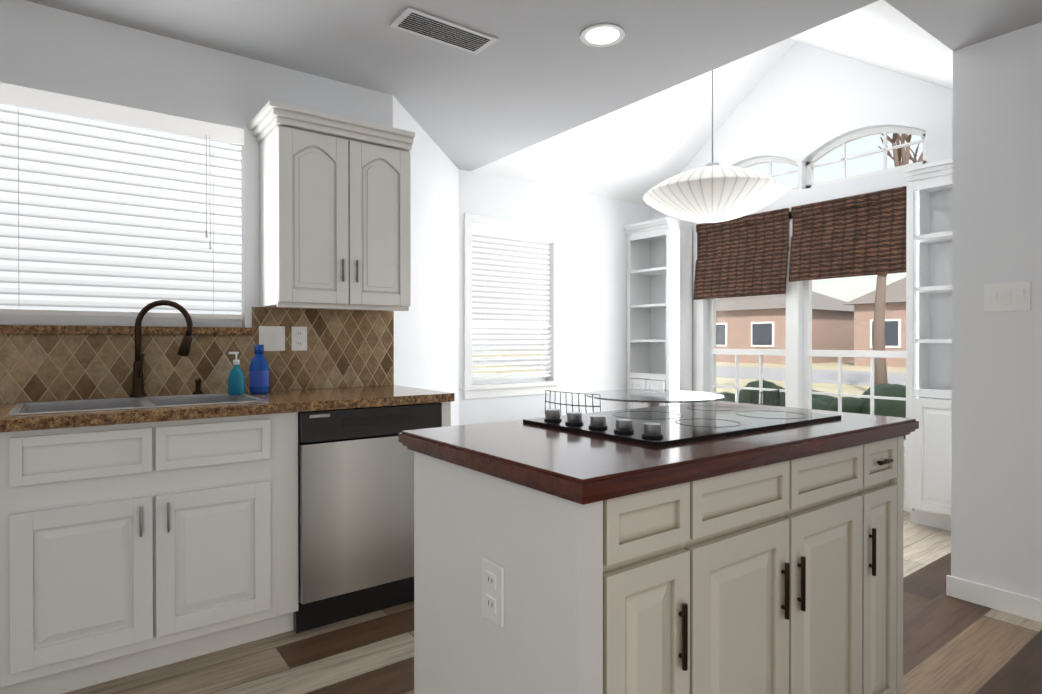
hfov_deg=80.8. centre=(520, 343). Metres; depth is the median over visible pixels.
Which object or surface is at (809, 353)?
window
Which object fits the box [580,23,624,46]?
recessed light
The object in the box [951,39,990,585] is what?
wall
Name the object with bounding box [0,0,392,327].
wall
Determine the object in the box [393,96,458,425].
wall
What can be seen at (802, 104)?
wall
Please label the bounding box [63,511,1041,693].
floor
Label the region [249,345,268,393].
mouthwash bottle
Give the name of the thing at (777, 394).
wire chair
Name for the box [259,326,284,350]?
light switch
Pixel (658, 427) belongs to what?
cooktop
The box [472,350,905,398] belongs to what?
lawn
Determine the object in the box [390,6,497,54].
ceiling vent
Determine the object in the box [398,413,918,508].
countertop
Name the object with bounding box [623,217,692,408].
built-in shelf
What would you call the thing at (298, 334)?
outlet
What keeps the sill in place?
attached to the wall at (50, 49)
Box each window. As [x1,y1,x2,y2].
[0,103,241,326]
[462,213,563,398]
[697,211,905,466]
[708,157,797,406]
[803,126,925,446]
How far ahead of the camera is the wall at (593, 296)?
5.33 m
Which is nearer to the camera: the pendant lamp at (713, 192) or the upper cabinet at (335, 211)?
the upper cabinet at (335, 211)
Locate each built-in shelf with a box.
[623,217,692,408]
[903,158,952,530]
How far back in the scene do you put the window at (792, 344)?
4.74 m
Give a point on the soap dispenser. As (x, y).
(198, 381)
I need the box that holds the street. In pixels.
[472,356,905,385]
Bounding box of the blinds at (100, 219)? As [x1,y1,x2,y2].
[0,83,243,318]
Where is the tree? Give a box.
[872,133,922,384]
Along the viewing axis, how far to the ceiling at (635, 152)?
4.84 m
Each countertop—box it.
[0,385,454,431]
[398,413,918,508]
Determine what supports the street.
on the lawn
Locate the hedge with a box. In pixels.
[717,380,905,439]
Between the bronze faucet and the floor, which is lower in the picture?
the floor
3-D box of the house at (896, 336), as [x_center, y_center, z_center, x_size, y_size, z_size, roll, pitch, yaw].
[24.646,-1.841,29.509,10.800,5.940,12.800,0,0,-37]
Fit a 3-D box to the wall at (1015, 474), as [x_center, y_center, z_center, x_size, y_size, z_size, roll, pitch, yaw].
[3.087,-0.082,1.304,0.140,2.440,3.410,0,0,-37]
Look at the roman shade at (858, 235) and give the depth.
4.33 m
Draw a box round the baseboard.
[903,498,1041,622]
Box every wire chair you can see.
[545,390,600,416]
[751,389,779,405]
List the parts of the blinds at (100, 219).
cord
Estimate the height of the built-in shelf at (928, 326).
2.210 m
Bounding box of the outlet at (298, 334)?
[291,327,306,350]
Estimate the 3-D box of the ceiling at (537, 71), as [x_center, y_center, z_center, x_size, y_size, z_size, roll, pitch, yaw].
[-0.017,-1.349,0.916,5.580,0.100,6.780,0,0,-37]
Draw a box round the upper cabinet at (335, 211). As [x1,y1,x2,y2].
[248,100,414,310]
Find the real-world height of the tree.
7.063 m
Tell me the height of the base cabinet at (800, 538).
0.874 m
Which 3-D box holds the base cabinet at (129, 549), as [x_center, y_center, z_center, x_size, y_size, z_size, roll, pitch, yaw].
[-1.894,0.698,1.943,3.496,0.874,0.622,0,0,-37]
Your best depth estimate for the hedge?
4.88 m
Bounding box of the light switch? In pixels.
[984,281,1030,311]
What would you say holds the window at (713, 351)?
in the wall at (802, 104)
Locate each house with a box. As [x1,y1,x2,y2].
[716,291,853,363]
[842,277,905,366]
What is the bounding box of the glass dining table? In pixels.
[586,389,723,406]
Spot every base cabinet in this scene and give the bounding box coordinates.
[0,402,450,693]
[409,449,721,693]
[722,445,877,693]
[878,437,903,693]
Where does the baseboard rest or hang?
attached to the wall at (1015, 474)
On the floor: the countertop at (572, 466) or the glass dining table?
the glass dining table
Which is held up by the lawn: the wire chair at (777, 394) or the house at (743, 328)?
the house at (743, 328)
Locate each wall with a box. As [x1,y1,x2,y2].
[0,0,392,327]
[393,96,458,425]
[459,170,649,424]
[650,41,952,497]
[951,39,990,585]
[989,22,1041,599]
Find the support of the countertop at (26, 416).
on the base cabinet at (129, 549)
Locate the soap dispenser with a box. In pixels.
[192,378,203,394]
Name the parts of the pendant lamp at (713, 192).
pendant light cord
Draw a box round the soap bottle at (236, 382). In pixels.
[228,352,244,394]
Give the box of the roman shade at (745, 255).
[693,208,788,299]
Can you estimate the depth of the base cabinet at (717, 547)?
1.18 m
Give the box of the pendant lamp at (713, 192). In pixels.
[643,70,786,222]
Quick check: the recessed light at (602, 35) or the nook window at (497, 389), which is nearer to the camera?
the recessed light at (602, 35)
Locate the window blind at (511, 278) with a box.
[472,223,552,379]
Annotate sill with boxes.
[0,325,253,334]
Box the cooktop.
[518,401,845,448]
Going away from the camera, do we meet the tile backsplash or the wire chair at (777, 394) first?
the tile backsplash
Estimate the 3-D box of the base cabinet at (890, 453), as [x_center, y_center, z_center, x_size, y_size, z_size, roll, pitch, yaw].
[0.803,0.698,1.929,0.308,0.874,0.610,0,0,-37]
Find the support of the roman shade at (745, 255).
attached to the window at (713, 351)
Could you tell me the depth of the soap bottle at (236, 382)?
2.61 m
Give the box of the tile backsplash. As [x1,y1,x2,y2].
[0,307,393,402]
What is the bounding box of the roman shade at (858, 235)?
[788,186,906,281]
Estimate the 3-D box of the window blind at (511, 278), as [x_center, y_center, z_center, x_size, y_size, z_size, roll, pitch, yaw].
[-0.071,-0.325,4.959,0.804,1.208,0.059,0,0,-37]
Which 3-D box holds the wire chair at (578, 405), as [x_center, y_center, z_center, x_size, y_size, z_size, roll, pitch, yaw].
[0.486,0.714,4.033,0.500,0.820,0.539,0,0,44]
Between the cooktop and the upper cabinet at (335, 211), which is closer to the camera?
the cooktop
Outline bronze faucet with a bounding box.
[129,300,192,397]
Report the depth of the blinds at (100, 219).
2.52 m
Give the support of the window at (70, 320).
in the wall at (50, 49)
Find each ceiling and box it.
[25,0,1041,170]
[464,0,952,205]

